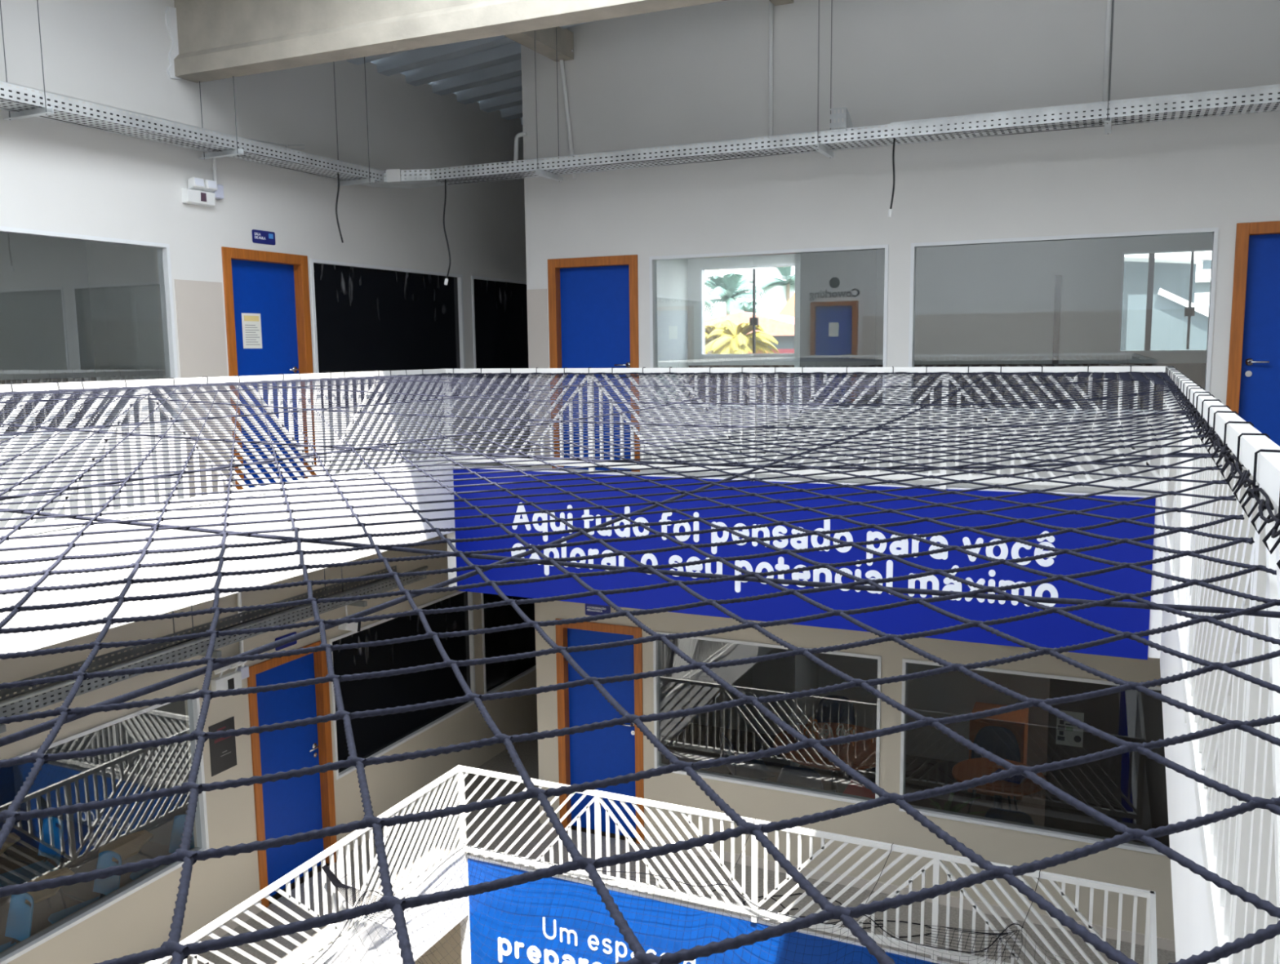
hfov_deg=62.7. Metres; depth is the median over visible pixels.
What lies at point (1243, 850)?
railing
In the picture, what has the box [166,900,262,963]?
baseboard
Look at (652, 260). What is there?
window
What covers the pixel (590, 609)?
room sign
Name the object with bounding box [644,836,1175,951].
baseboard
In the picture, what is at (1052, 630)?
banner
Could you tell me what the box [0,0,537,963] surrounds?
wall
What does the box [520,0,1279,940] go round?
wall
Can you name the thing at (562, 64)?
conduit
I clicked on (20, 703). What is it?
cable tray
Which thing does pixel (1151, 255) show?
window post
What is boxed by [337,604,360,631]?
spotlight
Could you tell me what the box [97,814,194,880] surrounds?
chair
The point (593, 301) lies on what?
door
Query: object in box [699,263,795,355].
window
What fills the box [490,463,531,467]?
floor
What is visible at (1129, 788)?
wall
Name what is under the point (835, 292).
wall partition
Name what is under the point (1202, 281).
house
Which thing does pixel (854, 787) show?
shell chair
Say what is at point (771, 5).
conduit
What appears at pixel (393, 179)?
cable tray
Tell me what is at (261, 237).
room sign
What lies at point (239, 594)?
conduit
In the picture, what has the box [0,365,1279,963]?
safety net
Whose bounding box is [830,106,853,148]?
tray offcut
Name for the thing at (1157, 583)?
slab edge
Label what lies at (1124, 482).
railing
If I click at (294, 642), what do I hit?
room sign
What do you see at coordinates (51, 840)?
chair
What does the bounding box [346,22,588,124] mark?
corrugated roof
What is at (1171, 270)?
building
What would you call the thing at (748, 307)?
coconut palm
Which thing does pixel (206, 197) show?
emergency light
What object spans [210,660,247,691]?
emergency light
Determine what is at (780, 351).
wall
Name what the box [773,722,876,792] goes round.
round table
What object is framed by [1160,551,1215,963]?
slab edge
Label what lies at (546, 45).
beam
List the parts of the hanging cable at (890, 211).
cord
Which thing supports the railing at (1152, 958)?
on the slab edge
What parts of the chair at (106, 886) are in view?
seat, backrest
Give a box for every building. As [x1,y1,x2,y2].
[777,293,794,316]
[1120,251,1212,351]
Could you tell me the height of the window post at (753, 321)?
0.990 m
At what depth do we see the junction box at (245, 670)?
8.66 m
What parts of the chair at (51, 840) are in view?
seat, leg, backrest, frame, leg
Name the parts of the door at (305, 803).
handle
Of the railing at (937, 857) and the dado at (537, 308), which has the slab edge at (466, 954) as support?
the railing at (937, 857)
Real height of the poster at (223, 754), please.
0.415 m
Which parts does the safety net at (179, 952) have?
support cord, support cord, support cord, support cord, border cord, support cord, support cord, support cord, support cord, support cord, border cord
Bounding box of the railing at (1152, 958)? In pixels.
[1146,890,1157,963]
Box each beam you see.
[173,0,726,83]
[504,26,573,62]
[768,0,793,5]
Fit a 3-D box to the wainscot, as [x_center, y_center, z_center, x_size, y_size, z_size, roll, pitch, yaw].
[-1.709,-0.382,9.177,15.945,1.100,4.939,-4,8,-24]
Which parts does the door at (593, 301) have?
handle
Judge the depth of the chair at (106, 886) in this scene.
8.24 m
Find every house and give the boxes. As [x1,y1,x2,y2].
[705,311,794,349]
[1195,263,1210,293]
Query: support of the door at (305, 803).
in the wall at (55, 176)
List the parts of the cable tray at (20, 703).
hanger rod, hanger rod, hanger rod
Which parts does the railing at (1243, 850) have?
post, post, post, rail, post, handrail, post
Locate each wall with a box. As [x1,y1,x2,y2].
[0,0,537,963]
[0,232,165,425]
[0,701,190,846]
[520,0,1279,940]
[660,638,1049,775]
[687,232,1213,399]
[706,348,794,354]
[1044,678,1169,847]
[1194,292,1209,310]
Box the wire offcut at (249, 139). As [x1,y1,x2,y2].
[248,138,305,153]
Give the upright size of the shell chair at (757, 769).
0.853 m
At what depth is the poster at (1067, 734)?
8.43 m
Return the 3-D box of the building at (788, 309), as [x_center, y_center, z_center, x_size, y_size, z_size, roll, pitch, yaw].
[5.336,-2.748,32.092,1.750,5.900,3.000,3,8,24]
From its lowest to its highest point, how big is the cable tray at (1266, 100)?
1.830 m
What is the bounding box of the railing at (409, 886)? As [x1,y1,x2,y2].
[146,764,462,963]
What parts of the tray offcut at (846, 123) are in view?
plate, plate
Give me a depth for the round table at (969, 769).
9.80 m
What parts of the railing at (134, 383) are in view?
post, handrail, rail, post, post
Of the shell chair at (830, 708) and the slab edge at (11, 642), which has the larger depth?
the shell chair at (830, 708)
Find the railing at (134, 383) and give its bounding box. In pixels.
[0,368,448,537]
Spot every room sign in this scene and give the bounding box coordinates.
[252,229,275,244]
[275,631,297,650]
[585,603,610,615]
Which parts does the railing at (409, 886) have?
post, rail, post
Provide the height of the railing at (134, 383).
0.825 m
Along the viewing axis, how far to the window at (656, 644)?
9.53 m
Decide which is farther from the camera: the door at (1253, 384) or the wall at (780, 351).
the wall at (780, 351)
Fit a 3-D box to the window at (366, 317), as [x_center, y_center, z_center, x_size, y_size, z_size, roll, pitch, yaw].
[-2.441,-1.432,10.384,0.102,1.347,2.345,3,8,24]
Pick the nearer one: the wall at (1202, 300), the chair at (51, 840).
the chair at (51, 840)
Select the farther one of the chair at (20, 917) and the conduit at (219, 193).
the conduit at (219, 193)
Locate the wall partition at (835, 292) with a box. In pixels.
[656,249,877,405]
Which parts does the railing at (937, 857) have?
post, post, rail, post, handrail, post, post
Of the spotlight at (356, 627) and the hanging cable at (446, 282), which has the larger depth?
the hanging cable at (446, 282)
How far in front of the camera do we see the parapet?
12.85 m
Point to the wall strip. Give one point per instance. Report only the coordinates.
(1058, 277)
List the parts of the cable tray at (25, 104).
hanger rod, hanger rod, hanger rod, hanger rod, hanger rod, hanger rod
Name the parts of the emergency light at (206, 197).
label plate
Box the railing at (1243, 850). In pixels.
[1159,365,1279,963]
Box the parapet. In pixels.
[1125,288,1208,351]
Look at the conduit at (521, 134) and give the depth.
9.76 m
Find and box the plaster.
[164,6,181,79]
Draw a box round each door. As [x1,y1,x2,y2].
[221,246,316,489]
[247,640,337,907]
[547,254,639,471]
[555,617,644,844]
[1226,221,1279,446]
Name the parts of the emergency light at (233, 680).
label plate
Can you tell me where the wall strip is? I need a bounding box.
[1050,275,1062,407]
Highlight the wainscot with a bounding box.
[0,363,1205,433]
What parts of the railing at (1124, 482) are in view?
post, post, post, rail, handrail, post, post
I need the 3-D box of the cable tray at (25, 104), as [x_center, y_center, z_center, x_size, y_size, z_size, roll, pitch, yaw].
[-3.854,-2.904,6.460,0.420,1.263,6.760,3,8,24]
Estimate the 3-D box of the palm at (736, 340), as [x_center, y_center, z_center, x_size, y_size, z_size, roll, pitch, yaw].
[1.490,-0.130,16.349,1.448,4.746,1.370,-6,9,-39]
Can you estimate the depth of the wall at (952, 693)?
12.45 m
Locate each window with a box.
[0,688,208,963]
[310,258,466,411]
[328,591,475,780]
[471,275,528,395]
[480,593,536,693]
[648,244,888,410]
[653,631,881,807]
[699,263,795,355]
[899,658,1166,856]
[907,227,1218,414]
[1118,248,1212,352]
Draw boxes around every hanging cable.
[335,173,343,243]
[443,178,450,284]
[887,137,895,217]
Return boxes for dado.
[173,279,234,497]
[526,288,551,468]
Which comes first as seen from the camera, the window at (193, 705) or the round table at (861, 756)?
the window at (193, 705)
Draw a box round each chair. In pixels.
[0,817,66,942]
[0,893,35,952]
[25,850,121,924]
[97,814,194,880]
[721,732,775,780]
[777,765,835,791]
[812,695,857,781]
[967,725,1020,813]
[984,808,1034,825]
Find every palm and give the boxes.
[704,272,769,315]
[704,288,724,319]
[705,320,778,354]
[705,321,752,354]
[732,300,764,313]
[740,266,795,304]
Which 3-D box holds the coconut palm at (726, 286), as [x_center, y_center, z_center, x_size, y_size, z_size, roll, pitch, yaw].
[3.643,-5.492,47.063,3.737,7.645,4.047,-3,8,-21]
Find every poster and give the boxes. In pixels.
[208,716,236,776]
[1055,710,1084,747]
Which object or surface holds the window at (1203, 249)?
in the wall at (983, 304)
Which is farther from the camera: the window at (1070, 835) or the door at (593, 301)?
the door at (593, 301)
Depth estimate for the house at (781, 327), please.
24.55 m
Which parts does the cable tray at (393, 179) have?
plate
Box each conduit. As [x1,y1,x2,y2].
[211,158,223,199]
[236,591,244,667]
[514,132,526,162]
[560,49,576,179]
[768,0,773,137]
[1102,0,1111,104]
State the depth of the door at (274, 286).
8.93 m
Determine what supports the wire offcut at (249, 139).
in the cable tray at (25, 104)
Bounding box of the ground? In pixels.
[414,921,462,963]
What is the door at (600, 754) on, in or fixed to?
in the wall at (697, 73)
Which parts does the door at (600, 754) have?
handle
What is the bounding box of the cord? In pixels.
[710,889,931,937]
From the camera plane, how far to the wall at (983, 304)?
11.23 m
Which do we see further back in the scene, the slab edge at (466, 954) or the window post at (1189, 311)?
the window post at (1189, 311)
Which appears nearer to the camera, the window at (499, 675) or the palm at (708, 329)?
the window at (499, 675)
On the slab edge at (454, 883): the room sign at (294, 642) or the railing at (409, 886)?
the railing at (409, 886)
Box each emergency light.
[181,177,217,206]
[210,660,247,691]
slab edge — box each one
[0,462,454,653]
[316,852,467,963]
[446,464,1165,658]
[460,852,969,963]
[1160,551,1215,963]
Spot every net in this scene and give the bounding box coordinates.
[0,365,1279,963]
[312,818,1079,963]
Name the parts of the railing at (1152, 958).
post, handrail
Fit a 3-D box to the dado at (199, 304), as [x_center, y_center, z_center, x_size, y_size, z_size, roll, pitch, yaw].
[-3.402,-0.630,8.239,0.006,1.865,0.463,3,8,24]
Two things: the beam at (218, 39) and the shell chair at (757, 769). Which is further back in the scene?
the shell chair at (757, 769)
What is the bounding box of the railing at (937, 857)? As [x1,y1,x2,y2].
[459,765,1154,963]
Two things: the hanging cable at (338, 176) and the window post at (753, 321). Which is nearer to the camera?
the hanging cable at (338, 176)
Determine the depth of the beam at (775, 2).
8.57 m
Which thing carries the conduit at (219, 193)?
attached to the wall at (55, 176)
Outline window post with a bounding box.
[1144,253,1155,351]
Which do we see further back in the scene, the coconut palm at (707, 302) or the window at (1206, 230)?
the coconut palm at (707, 302)
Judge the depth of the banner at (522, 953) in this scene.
8.74 m
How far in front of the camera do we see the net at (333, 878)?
7.99 m
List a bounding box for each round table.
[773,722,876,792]
[951,757,1046,808]
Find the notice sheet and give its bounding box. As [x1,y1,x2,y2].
[241,312,262,348]
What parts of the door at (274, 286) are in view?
handle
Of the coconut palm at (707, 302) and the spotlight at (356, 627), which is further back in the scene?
the coconut palm at (707, 302)
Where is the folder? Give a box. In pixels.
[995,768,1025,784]
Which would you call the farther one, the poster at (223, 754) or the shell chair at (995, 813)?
the shell chair at (995, 813)
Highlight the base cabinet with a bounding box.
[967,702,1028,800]
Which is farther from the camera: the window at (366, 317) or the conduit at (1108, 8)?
the window at (366, 317)
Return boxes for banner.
[453,467,1155,659]
[467,857,938,963]
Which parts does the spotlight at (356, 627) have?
stem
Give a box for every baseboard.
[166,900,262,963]
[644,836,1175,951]
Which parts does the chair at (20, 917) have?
seat, backrest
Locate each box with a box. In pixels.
[236,665,248,679]
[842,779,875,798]
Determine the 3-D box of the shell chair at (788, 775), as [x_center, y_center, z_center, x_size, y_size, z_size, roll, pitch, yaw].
[1.584,3.058,10.074,0.480,0.853,0.491,3,8,24]
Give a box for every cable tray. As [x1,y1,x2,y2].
[0,0,383,186]
[0,564,427,733]
[361,168,450,188]
[430,0,1279,185]
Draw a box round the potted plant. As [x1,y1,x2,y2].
[928,792,986,817]
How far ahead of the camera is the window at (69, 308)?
9.52 m
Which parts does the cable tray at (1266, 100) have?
hanger rod, hanger rod, hanger rod, hanger rod, hanger rod, hanger rod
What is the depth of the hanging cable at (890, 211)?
7.81 m
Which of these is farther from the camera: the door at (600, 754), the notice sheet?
the door at (600, 754)
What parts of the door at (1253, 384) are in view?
handle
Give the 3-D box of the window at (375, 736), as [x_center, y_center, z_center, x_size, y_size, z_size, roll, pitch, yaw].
[-2.402,1.977,10.814,0.102,1.347,2.345,3,8,24]
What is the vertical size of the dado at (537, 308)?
1.875 m
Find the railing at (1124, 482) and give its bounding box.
[445,366,1165,498]
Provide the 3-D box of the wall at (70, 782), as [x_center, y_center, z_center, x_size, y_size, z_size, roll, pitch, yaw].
[-5.239,1.993,9.588,3.930,3.236,12.800,3,8,24]
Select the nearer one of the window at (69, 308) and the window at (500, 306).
the window at (69, 308)
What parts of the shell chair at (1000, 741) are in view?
leg, leg, leg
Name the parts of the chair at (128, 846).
seat, backrest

